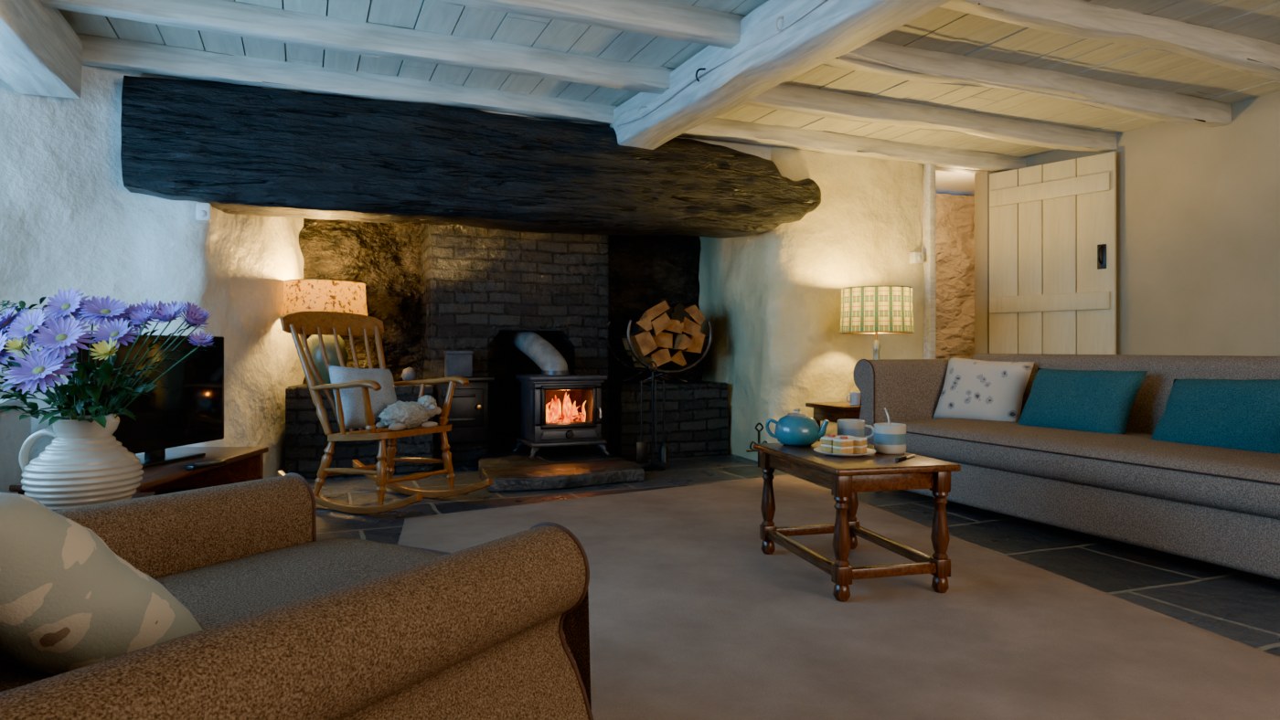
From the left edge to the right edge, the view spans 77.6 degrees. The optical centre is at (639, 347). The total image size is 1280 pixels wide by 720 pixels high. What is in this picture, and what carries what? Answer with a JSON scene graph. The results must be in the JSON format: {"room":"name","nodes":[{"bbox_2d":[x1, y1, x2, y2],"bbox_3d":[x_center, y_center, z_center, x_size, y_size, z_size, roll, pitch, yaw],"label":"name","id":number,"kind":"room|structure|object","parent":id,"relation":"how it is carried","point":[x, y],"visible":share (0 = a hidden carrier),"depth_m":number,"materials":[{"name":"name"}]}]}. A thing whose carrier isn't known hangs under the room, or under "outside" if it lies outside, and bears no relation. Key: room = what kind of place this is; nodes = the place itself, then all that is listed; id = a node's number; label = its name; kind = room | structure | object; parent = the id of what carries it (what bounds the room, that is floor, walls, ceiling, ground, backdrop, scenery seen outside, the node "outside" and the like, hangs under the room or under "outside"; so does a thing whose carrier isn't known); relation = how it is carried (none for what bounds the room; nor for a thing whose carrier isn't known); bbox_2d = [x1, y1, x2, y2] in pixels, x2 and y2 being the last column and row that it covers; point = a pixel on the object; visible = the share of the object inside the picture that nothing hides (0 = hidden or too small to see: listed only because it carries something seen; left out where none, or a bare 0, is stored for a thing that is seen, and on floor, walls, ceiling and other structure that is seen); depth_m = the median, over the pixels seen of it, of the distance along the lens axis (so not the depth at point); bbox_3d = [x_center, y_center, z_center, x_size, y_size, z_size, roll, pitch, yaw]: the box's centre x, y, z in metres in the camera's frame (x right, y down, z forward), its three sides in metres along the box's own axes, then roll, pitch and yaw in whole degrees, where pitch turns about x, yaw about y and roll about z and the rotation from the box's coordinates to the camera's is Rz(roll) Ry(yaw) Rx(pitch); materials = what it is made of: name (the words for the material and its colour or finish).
{"room":"traditional dwelling","nodes":[
{"label":"traditional dwelling","id":0,"kind":"room"},
{"bbox_2d":[0,64,305,479],"bbox_3d":[-2.606,-0.350,4.333,0.488,2.400,2.783,0,0,18],"label":"wall","id":1,"kind":"structure","parent":0,"point":[69,219],"depth_m":4.17,"materials":[{"name":"white paint"}]},
{"bbox_2d":[0,397,27,411],"bbox_3d":[-2.502,0.233,2.159,0.760,0.035,2.370,0,0,-23],"label":"window sill","id":2,"kind":"structure","parent":1,"relation":"attached to","point":[18,403],"depth_m":3.24,"materials":[{"name":"white paint"}]},
{"bbox_2d":[0,405,31,494],"bbox_3d":[-2.576,0.550,2.166,0.850,0.600,2.600,0,0,-23],"label":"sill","id":3,"kind":"structure","parent":1,"relation":"attached to","point":[14,432],"depth_m":3.27,"materials":[{"name":"white paint"}]},
{"bbox_2d":[195,202,211,223],"bbox_3d":[-2.330,-0.720,4.247,0.070,0.100,0.080,0,0,-23],"label":"wall sensor","id":4,"kind":"object","parent":1,"relation":"attached to","point":[203,210],"visible":1,"depth_m":4.22,"materials":[{"name":"white plastic"}]},
{"bbox_2d":[298,218,703,453],"bbox_3d":[-1.028,-0.450,6.326,3.652,2.600,0.254,0,0,-23],"label":"wall","id":5,"kind":"structure","parent":0,"point":[645,272],"depth_m":6.25,"materials":[{"name":"stone"}]},
{"bbox_2d":[300,92,771,159],"bbox_3d":[-0.828,-1.400,5.151,4.300,0.400,0.270,0,0,-23],"label":"wall","id":6,"kind":"structure","parent":0,"point":[762,151],"depth_m":5.65,"materials":[{"name":"white paint"}]},
{"bbox_2d":[662,380,664,443],"bbox_3d":[0.167,0.460,5.557,0.013,0.460,0.013,0,0,0],"label":"shaft","id":7,"kind":"object","parent":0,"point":[663,380],"visible":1,"depth_m":5.55,"materials":[{"name":"black metal"}]},
{"bbox_2d":[659,443,669,462],"bbox_3d":[0.167,0.735,5.557,0.070,0.130,0.068,0,0,-23],"label":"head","id":8,"kind":"object","parent":7,"relation":"attached to","point":[663,449],"visible":1,"depth_m":5.53},
{"bbox_2d":[56,0,1279,195],"bbox_3d":[1.294,-1.600,2.839,9.000,0.100,10.184,0,0,-23],"label":"ceiling","id":9,"kind":"structure","parent":0,"point":[943,29],"depth_m":4.23,"materials":[{"name":"white wood"}]},
{"bbox_2d":[75,33,618,126],"bbox_3d":[-1.554,-1.488,4.557,3.302,0.139,0.189,0,0,-23],"label":"joist","id":10,"kind":"object","parent":9,"relation":"attached to","point":[98,51],"depth_m":4.41,"materials":[{"name":"white wood"}]},
{"bbox_2d":[38,0,674,94],"bbox_3d":[-1.253,-1.491,3.848,3.302,0.133,0.170,0,0,-23],"label":"joist","id":11,"kind":"object","parent":9,"relation":"attached to","point":[220,16],"depth_m":3.82,"materials":[{"name":"white wood"}]},
{"bbox_2d":[432,0,745,49],"bbox_3d":[-0.954,-1.487,3.143,3.302,0.141,0.162,0,0,-23],"label":"joist","id":12,"kind":"object","parent":9,"relation":"attached to","point":[662,18],"depth_m":3.53,"materials":[{"name":"white wood"}]},
{"bbox_2d":[609,0,950,149],"bbox_3d":[1.388,-1.391,2.083,0.309,0.308,6.954,0,0,-25],"label":"ceiling beam","id":13,"kind":"structure","parent":9,"relation":"attached to","point":[833,29],"depth_m":3.63,"materials":[{"name":"white wood"}]},
{"bbox_2d":[617,0,1104,126],"bbox_3d":[1.621,-1.389,4.002,2.489,0.085,3.301,0,0,-23],"label":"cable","id":14,"kind":"object","parent":13,"relation":"attached to","point":[778,31],"visible":0.93,"depth_m":4.09,"materials":[{"name":"white plastic"}]},
{"bbox_2d":[678,117,1026,171],"bbox_3d":[1.573,-1.489,5.892,3.500,0.137,0.138,0,0,-23],"label":"joist","id":15,"kind":"object","parent":9,"relation":"attached to","point":[715,128],"depth_m":5.83,"materials":[{"name":"white wood"}]},
{"bbox_2d":[742,84,1116,152],"bbox_3d":[1.874,-1.487,5.182,3.501,0.140,0.127,0,0,-23],"label":"joist","id":16,"kind":"object","parent":9,"relation":"attached to","point":[830,104],"depth_m":5.11,"materials":[{"name":"white wood"}]},
{"bbox_2d":[821,40,1231,127],"bbox_3d":[2.176,-1.482,4.471,3.501,0.151,0.158,0,0,-23],"label":"joist","id":17,"kind":"object","parent":9,"relation":"attached to","point":[1146,103],"depth_m":4.43,"materials":[{"name":"white wood"}]},
{"bbox_2d":[939,0,1279,83],"bbox_3d":[2.461,-1.481,3.799,3.501,0.153,0.144,0,0,-23],"label":"joist","id":18,"kind":"object","parent":9,"relation":"attached to","point":[1079,18],"depth_m":3.71,"materials":[{"name":"white wood"}]},
{"bbox_2d":[305,453,1279,657],"bbox_3d":[1.160,0.900,3.154,9.000,0.100,9.500,0,0,-23],"label":"floor","id":19,"kind":"structure","parent":0,"point":[1242,607],"depth_m":3.55,"materials":[{"name":"stone"}]},
{"bbox_2d":[9,447,268,495],"bbox_3d":[-1.864,0.646,3.087,0.420,0.398,0.980,0,0,-2],"label":"tv cabinet","id":20,"kind":"object","parent":19,"relation":"on","point":[243,464],"visible":0.26,"depth_m":3.43,"materials":[{"name":"brown wood"}]},
{"bbox_2d":[66,333,223,468],"bbox_3d":[-1.890,0.200,3.106,0.150,0.495,0.760,0,0,9],"label":"television","id":21,"kind":"object","parent":20,"relation":"on","point":[192,412],"visible":0.69,"depth_m":3.15,"materials":[{"name":"black plastic"}]},
{"bbox_2d":[184,459,226,469],"bbox_3d":[-1.617,0.438,2.964,0.040,0.018,0.160,0,0,15],"label":"remote control","id":22,"kind":"object","parent":20,"relation":"on","point":[206,464],"visible":1,"depth_m":2.95,"materials":[{"name":"black plastic"}]},
{"bbox_2d":[131,491,156,499],"bbox_3d":[-1.660,0.656,2.272,0.420,0.388,0.420,0,0,-23],"label":"side table","id":23,"kind":"object","parent":19,"relation":"on","point":[136,495],"visible":0.02,"depth_m":2.49,"materials":[{"name":"brown wood"}]},
{"bbox_2d":[18,414,143,511],"bbox_3d":[-1.606,0.327,2.300,0.291,0.268,0.291,0,0,41],"label":"jug","id":24,"kind":"object","parent":23,"relation":"on","point":[84,464],"visible":0.96,"depth_m":2.22,"materials":[{"name":"ceramic"}]},
{"bbox_2d":[0,288,216,427],"bbox_3d":[-1.587,0.046,2.325,0.646,0.450,0.459,0,0,-23],"label":"flower bouquet","id":25,"kind":"object","parent":24,"relation":"in","point":[37,370],"visible":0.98,"depth_m":2.27,"materials":[{"name":"purple plant"}]},
{"bbox_2d":[285,381,432,479],"bbox_3d":[-1.945,0.550,5.503,0.920,0.600,0.550,0,0,-23],"label":"brick wall","id":26,"kind":"structure","parent":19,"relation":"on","point":[306,442],"depth_m":5.17,"materials":[{"name":"black brick"}]},
{"bbox_2d":[280,278,367,385],"bbox_3d":[-2.094,-0.092,5.292,0.538,0.684,0.538,0,0,-23],"label":"table lamp","id":27,"kind":"object","parent":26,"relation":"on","point":[299,294],"visible":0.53,"depth_m":5.11,"materials":[{"name":"beige fabric"}]},
{"bbox_2d":[401,366,417,381],"bbox_3d":[-1.593,0.193,5.494,0.110,0.115,0.110,0,0,-23],"label":"pebble","id":28,"kind":"object","parent":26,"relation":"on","point":[409,373],"visible":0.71,"depth_m":5.46,"materials":[{"name":"grey stone"}]},
{"bbox_2d":[277,311,492,514],"bbox_3d":[-1.389,0.322,4.312,1.080,1.053,0.698,0,0,31],"label":"rocking chair","id":29,"kind":"object","parent":19,"relation":"on","point":[335,324],"visible":0.89,"depth_m":4.30,"materials":[{"name":"brown wood"}]},
{"bbox_2d":[327,364,397,429],"bbox_3d":[-1.498,0.275,4.355,0.203,0.362,0.441,0,0,31],"label":"cushion","id":30,"kind":"object","parent":29,"relation":"on","point":[351,399],"visible":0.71,"depth_m":4.25,"materials":[{"name":"fabric"}]},
{"bbox_2d":[375,395,441,431],"bbox_3d":[-1.233,0.352,4.275,0.338,0.183,0.204,0,0,-43],"label":"toy","id":31,"kind":"object","parent":29,"relation":"on","point":[400,415],"visible":1,"depth_m":4.23,"materials":[{"name":"white fabric"}]},
{"bbox_2d":[478,451,546,476],"bbox_3d":[-0.927,0.807,5.473,0.470,0.085,0.620,0,0,-23],"label":"slab","id":32,"kind":"object","parent":19,"relation":"on","point":[520,458],"visible":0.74,"depth_m":5.39,"materials":[{"name":"stone"}]},
{"bbox_2d":[501,331,609,460],"bbox_3d":[-0.665,0.271,5.893,0.585,0.983,1.016,0,0,-23],"label":"wood-burning stove","id":33,"kind":"object","parent":32,"relation":"on","point":[538,390],"visible":0.97,"depth_m":5.54,"materials":[{"name":"black metal"}]},
{"bbox_2d":[545,392,586,423],"bbox_3d":[-0.554,0.462,5.646,0.379,0.299,0.224,0,0,-23],"label":"fire","id":34,"kind":"object","parent":33,"relation":"on","point":[570,413],"visible":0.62,"depth_m":5.62,"materials":[{"name":"orange"}]},
{"bbox_2d":[420,224,608,468],"bbox_3d":[-0.958,-0.450,6.095,1.340,2.600,0.530,0,0,-23],"label":"chimney breast","id":35,"kind":"object","parent":19,"relation":"on","point":[477,284],"visible":0.47,"depth_m":5.82,"materials":[{"name":"black brick"}]},
{"bbox_2d":[432,376,494,444],"bbox_3d":[-1.241,0.440,5.598,0.410,0.460,0.155,0,0,-23],"label":"oven","id":36,"kind":"object","parent":35,"relation":"in","point":[468,417],"visible":0.78,"depth_m":5.57,"materials":[{"name":"black metal"}]},
{"bbox_2d":[443,351,473,377],"bbox_3d":[-1.276,0.117,5.591,0.190,0.184,0.100,0,0,-23],"label":"box","id":37,"kind":"object","parent":36,"relation":"on","point":[456,363],"visible":0.92,"depth_m":5.55,"materials":[{"name":"grey metal"}]},
{"bbox_2d":[480,458,644,492],"bbox_3d":[-0.481,0.808,5.037,1.050,0.083,0.550,0,0,-23],"label":"slab","id":38,"kind":"object","parent":19,"relation":"on","point":[574,474],"visible":0.95,"depth_m":4.89,"materials":[{"name":"stone"}]},
{"bbox_2d":[528,448,621,463],"bbox_3d":[-0.465,0.807,5.669,0.545,0.085,0.620,0,0,-23],"label":"slab","id":39,"kind":"object","parent":19,"relation":"on","point":[555,456],"visible":0.53,"depth_m":5.62,"materials":[{"name":"stone"}]},
{"bbox_2d":[651,372,653,465],"bbox_3d":[0.089,0.500,5.524,0.018,0.660,0.018,0,0,-23],"label":"post","id":40,"kind":"object","parent":19,"relation":"on","point":[652,372],"depth_m":5.52,"materials":[{"name":"black metal"}]},
{"bbox_2d":[640,379,663,383],"bbox_3d":[0.089,0.240,5.524,0.184,0.034,0.014,0,0,-23],"label":"stand arm","id":41,"kind":"object","parent":40,"relation":"attached to","point":[650,380],"depth_m":5.52},
{"bbox_2d":[648,361,657,373],"bbox_3d":[0.089,0.139,5.524,0.071,0.091,0.012,0,0,-23],"label":"ring","id":42,"kind":"object","parent":40,"relation":"attached to","point":[655,370],"depth_m":5.52,"materials":[{"name":"black metal"}]},
{"bbox_2d":[641,464,665,471],"bbox_3d":[0.089,0.835,5.524,0.180,0.030,0.180,0,0,-23],"label":"stand base","id":43,"kind":"object","parent":19,"relation":"on","point":[648,468],"visible":0.93,"depth_m":5.47,"materials":[{"name":"black metal"}]},
{"bbox_2d":[635,441,648,463],"bbox_3d":[0.013,0.725,5.484,0.090,0.150,0.015,0,0,-23],"label":"shovel blade","id":44,"kind":"object","parent":43,"relation":"on","point":[641,447],"visible":0.93,"depth_m":5.48,"materials":[{"name":"black metal"}]},
{"bbox_2d":[640,380,642,441],"bbox_3d":[0.011,0.460,5.491,0.013,0.460,0.013,0,0,0],"label":"shaft","id":45,"kind":"object","parent":43,"relation":"hanging from","point":[641,380],"visible":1,"depth_m":5.49,"materials":[{"name":"black metal"}]},
{"bbox_2d":[654,380,656,447],"bbox_3d":[0.108,0.460,5.478,0.013,0.460,0.013,0,0,0],"label":"shaft","id":46,"kind":"object","parent":43,"relation":"hanging from","point":[655,380],"visible":1,"depth_m":5.47,"materials":[{"name":"black metal"}]},
{"bbox_2d":[608,380,727,460],"bbox_3d":[0.173,0.565,6.374,0.940,0.570,0.600,0,0,-23],"label":"brick wall","id":47,"kind":"structure","parent":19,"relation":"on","point":[696,411],"depth_m":6.10,"materials":[{"name":"black brick"}]},
{"bbox_2d":[608,300,712,383],"bbox_3d":[0.152,-0.035,6.142,0.710,0.625,0.542,0,0,-23],"label":"basket","id":48,"kind":"object","parent":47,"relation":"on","point":[664,332],"visible":0.92,"depth_m":5.99,"materials":[{"name":"metal"}]},
{"bbox_2d":[746,422,767,467],"bbox_3d":[0.844,0.692,5.638,0.200,0.317,0.018,0,0,-23],"label":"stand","id":49,"kind":"object","parent":19,"relation":"on","point":[759,423],"visible":0.68,"depth_m":5.63,"materials":[{"name":"black metal"}]},
{"bbox_2d":[805,401,860,441],"bbox_3d":[1.537,0.621,5.541,0.620,0.458,0.440,0,0,-23],"label":"side table","id":50,"kind":"object","parent":19,"relation":"on","point":[831,411],"visible":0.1,"depth_m":5.39,"materials":[{"name":"brown wood"}]},
{"bbox_2d":[846,392,860,405],"bbox_3d":[1.458,0.348,5.392,0.086,0.085,0.111,0,0,36],"label":"mug","id":51,"kind":"object","parent":50,"relation":"on","point":[854,397],"visible":0.91,"depth_m":5.37,"materials":[{"name":"white ceramic"}]},
{"bbox_2d":[840,286,913,360],"bbox_3d":[1.655,-0.012,5.570,0.498,0.804,0.498,0,0,-23],"label":"table lamp","id":52,"kind":"object","parent":50,"relation":"on","point":[865,310],"visible":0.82,"depth_m":5.37,"materials":[{"name":"beige fabric"}]},
{"bbox_2d":[397,474,1279,719],"bbox_3d":[0.371,0.842,2.712,2.436,0.014,4.750,0,0,-14],"label":"rug","id":53,"kind":"object","parent":19,"relation":"on","point":[689,617],"visible":0.76,"depth_m":2.36,"materials":[{"name":"beige carpet"}]},
{"bbox_2d":[0,472,593,719],"bbox_3d":[-0.742,0.475,1.219,1.049,0.719,1.245,0,0,31],"label":"armchair","id":54,"kind":"object","parent":53,"relation":"on","point":[294,625],"visible":0.96,"depth_m":1.14,"materials":[{"name":"brown fabric"}]},
{"bbox_2d":[0,491,202,676],"bbox_3d":[-0.888,0.354,1.144,0.481,0.345,0.339,0,0,27],"label":"cushion","id":55,"kind":"object","parent":54,"relation":"on","point":[69,602],"visible":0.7,"depth_m":1.01,"materials":[{"name":"beige fabric"}]},
{"bbox_2d":[0,537,445,693],"bbox_3d":[-0.654,0.515,1.365,0.710,0.180,0.900,0,0,31],"label":"seat cushion","id":56,"kind":"object","parent":54,"relation":"on","point":[222,582],"depth_m":1.52,"materials":[{"name":"grey fabric"}]},
{"bbox_2d":[753,441,960,601],"bbox_3d":[0.772,0.615,2.967,0.460,0.441,0.720,0,0,-14],"label":"coffee table","id":57,"kind":"object","parent":53,"relation":"on","point":[846,477],"visible":0.96,"depth_m":2.70,"materials":[{"name":"brown wood"}]},
{"bbox_2d":[765,408,829,446],"bbox_3d":[0.634,0.320,3.214,0.182,0.148,0.199,0,0,-21],"label":"teapot","id":58,"kind":"object","parent":57,"relation":"on","point":[796,429],"visible":1,"depth_m":3.15,"materials":[{"name":"ceramic"}]},
{"bbox_2d":[813,435,876,457],"bbox_3d":[0.751,0.358,2.915,0.224,0.071,0.224,0,0,-23],"label":"cake plate","id":59,"kind":"object","parent":57,"relation":"on","point":[833,445],"visible":1,"depth_m":2.87,"materials":[{"name":"white ceramic"}]},
{"bbox_2d":[837,418,874,439],"bbox_3d":[0.867,0.345,3.231,0.110,0.097,0.139,0,0,-24],"label":"mug","id":60,"kind":"object","parent":57,"relation":"on","point":[846,427],"visible":0.66,"depth_m":3.20,"materials":[{"name":"white ceramic"}]},
{"bbox_2d":[874,407,906,454],"bbox_3d":[0.925,0.311,2.982,0.116,0.167,0.144,0,0,-35],"label":"mug","id":61,"kind":"object","parent":57,"relation":"on","point":[890,438],"visible":0.98,"depth_m":2.92,"materials":[{"name":"ceramic"}]},
{"bbox_2d":[895,454,915,461],"bbox_3d":[0.934,0.388,2.800,0.014,0.015,0.170,0,0,38],"label":"butter knife","id":62,"kind":"object","parent":57,"relation":"on","point":[901,458],"visible":1,"depth_m":2.77,"materials":[{"name":"metal"}]},
{"bbox_2d":[989,169,1018,353],"bbox_3d":[2.922,-0.290,6.387,0.030,2.240,0.234,0,0,-38],"label":"plank","id":63,"kind":"object","parent":19,"relation":"on","point":[1003,219],"visible":0.56,"depth_m":6.37,"materials":[{"name":"beige wood"}]},
{"bbox_2d":[989,171,1110,207],"bbox_3d":[3.114,-1.200,6.093,0.028,0.130,0.900,0,0,-38],"label":"ledge","id":64,"kind":"object","parent":63,"relation":"attached to","point":[1097,182],"visible":1,"depth_m":6.05,"materials":[{"name":"beige paint"}]},
{"bbox_2d":[989,291,1110,313],"bbox_3d":[3.114,-0.340,6.093,0.028,0.130,0.900,0,0,-38],"label":"ledge","id":65,"kind":"object","parent":63,"relation":"attached to","point":[1094,300],"visible":1,"depth_m":6.05,"materials":[{"name":"beige paint"}]},
{"bbox_2d":[1018,164,1043,353],"bbox_3d":[3.054,-0.290,6.218,0.030,2.240,0.184,0,0,-38],"label":"plank","id":66,"kind":"object","parent":19,"relation":"on","point":[1030,214],"visible":0.56,"depth_m":6.20,"materials":[{"name":"beige wood"}]},
{"bbox_2d":[1043,159,1077,354],"bbox_3d":[3.189,-0.290,6.044,0.030,2.240,0.244,0,0,-38],"label":"plank","id":67,"kind":"object","parent":19,"relation":"on","point":[1060,214],"visible":0.56,"depth_m":6.03,"materials":[{"name":"beige wood"}]},
{"bbox_2d":[853,353,1279,580],"bbox_3d":[2.311,0.445,3.740,1.082,0.810,2.938,0,0,-23],"label":"sofa","id":68,"kind":"object","parent":19,"relation":"on","point":[1215,506],"visible":0.74,"depth_m":3.54,"materials":[{"name":"grey fabric"}]},
{"bbox_2d":[932,356,1034,421],"bbox_3d":[2.044,0.265,4.757,0.242,0.410,0.536,0,0,-40],"label":"cushion","id":69,"kind":"object","parent":68,"relation":"on","point":[973,389],"visible":0.94,"depth_m":4.68,"materials":[{"name":"white fabric"}]},
{"bbox_2d":[867,417,1279,520],"bbox_3d":[2.211,0.510,3.698,0.860,0.180,2.560,0,0,-23],"label":"seat cushion","id":70,"kind":"object","parent":68,"relation":"on","point":[1241,485],"depth_m":3.35,"materials":[{"name":"grey fabric"}]},
{"bbox_2d":[1017,368,1147,434],"bbox_3d":[2.274,0.290,4.138,0.255,0.346,0.600,0,0,-27],"label":"cushion","id":71,"kind":"object","parent":68,"relation":"on","point":[1100,401],"visible":0.87,"depth_m":4.04,"materials":[{"name":"fabric"}]},
{"bbox_2d":[1151,378,1279,454],"bbox_3d":[2.530,0.305,3.432,0.273,0.352,0.590,0,0,-23],"label":"cushion","id":72,"kind":"object","parent":68,"relation":"on","point":[1236,414],"visible":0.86,"depth_m":3.38,"materials":[{"name":"fabric"}]},
{"bbox_2d":[1077,151,1116,354],"bbox_3d":[3.349,-0.290,5.839,0.030,2.240,0.264,0,0,-38],"label":"plank","id":73,"kind":"object","parent":19,"relation":"on","point":[1096,212],"visible":0.56,"depth_m":5.82,"materials":[{"name":"beige wood"}]},
{"bbox_2d":[1097,244,1106,269],"bbox_3d":[3.362,-0.660,5.792,0.008,0.180,0.060,0,0,-38],"label":"latch plate","id":74,"kind":"object","parent":73,"relation":"attached to","point":[1103,251],"visible":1,"depth_m":5.78,"materials":[{"name":"black metal"}]},
{"bbox_2d":[1097,245,1102,264],"bbox_3d":[3.340,-0.670,5.775,0.062,0.135,0.016,0,0,-38],"label":"door handle","id":75,"kind":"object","parent":74,"relation":"attached to","point":[1101,247],"depth_m":5.76,"materials":[{"name":"black metal"}]},
{"bbox_2d":[698,145,925,461],"bbox_3d":[1.341,-0.350,6.605,1.527,2.400,1.490,0,0,-23],"label":"wall","id":76,"kind":"structure","parent":0,"point":[771,300],"depth_m":5.96,"materials":[{"name":"beige paint"}]},
{"bbox_2d":[120,75,821,238],"bbox_3d":[-0.705,-1.095,5.025,4.310,0.673,0.438,0,0,-23],"label":"lintel","id":77,"kind":"object","parent":76,"relation":"attached to","point":[236,149],"visible":0.98,"depth_m":4.63,"materials":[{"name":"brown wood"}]},
{"bbox_2d":[909,251,923,264],"bbox_3d":[2.155,-0.695,6.197,0.090,0.090,0.076,0,0,-23],"label":"light switch","id":78,"kind":"object","parent":76,"relation":"attached to","point":[915,258],"visible":1,"depth_m":6.17,"materials":[{"name":"white plastic"}]},
{"bbox_2d":[923,163,935,359],"bbox_3d":[2.271,-0.300,6.244,0.060,2.300,0.080,0,0,-23],"label":"door frame","id":79,"kind":"structure","parent":76,"relation":"attached to","point":[929,170],"depth_m":6.21,"materials":[{"name":"white wood"}]},
{"bbox_2d":[920,192,974,359],"bbox_3d":[2.553,-0.350,7.801,2.003,2.400,0.187,0,0,-23],"label":"wall","id":80,"kind":"structure","parent":0,"point":[954,225],"depth_m":8.08,"materials":[{"name":"stone"}]},
{"bbox_2d":[935,166,985,174],"bbox_3d":[2.503,-1.520,6.451,0.750,0.160,0.120,0,0,-23],"label":"lintel","id":81,"kind":"object","parent":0,"point":[964,171],"depth_m":6.48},
{"bbox_2d":[965,192,974,238],"bbox_3d":[3.730,-0.375,7.721,0.100,2.450,1.500,0,0,-23],"label":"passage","id":82,"kind":"object","parent":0,"point":[971,195],"depth_m":8.23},
{"bbox_2d":[1025,91,1279,356],"bbox_3d":[4.582,-0.375,3.357,0.140,2.450,7.200,0,0,-23],"label":"wall","id":83,"kind":"structure","parent":0,"point":[1198,208],"depth_m":5.27,"materials":[{"name":"beige paint"}]},
{"bbox_2d":[974,170,999,354],"bbox_3d":[3.018,-0.375,6.659,0.440,2.450,0.140,0,0,-23],"label":"door frame","id":84,"kind":"structure","parent":83,"relation":"in","point":[982,179],"depth_m":6.56,"materials":[{"name":"beige wood"}]},
{"bbox_3d":[-2.619,-1.415,2.202,0.800,0.370,2.700,0,0,-23],"label":"wall","id":85,"kind":"structure","parent":0,"visible":0},
{"bbox_2d":[0,0,82,98],"bbox_3d":[-2.268,-1.345,2.470,0.278,0.310,2.920,0,0,-23],"label":"lintel beam","id":86,"kind":"structure","parent":85,"relation":"attached to","point":[41,53],"depth_m":3.43,"materials":[{"name":"white wood"}]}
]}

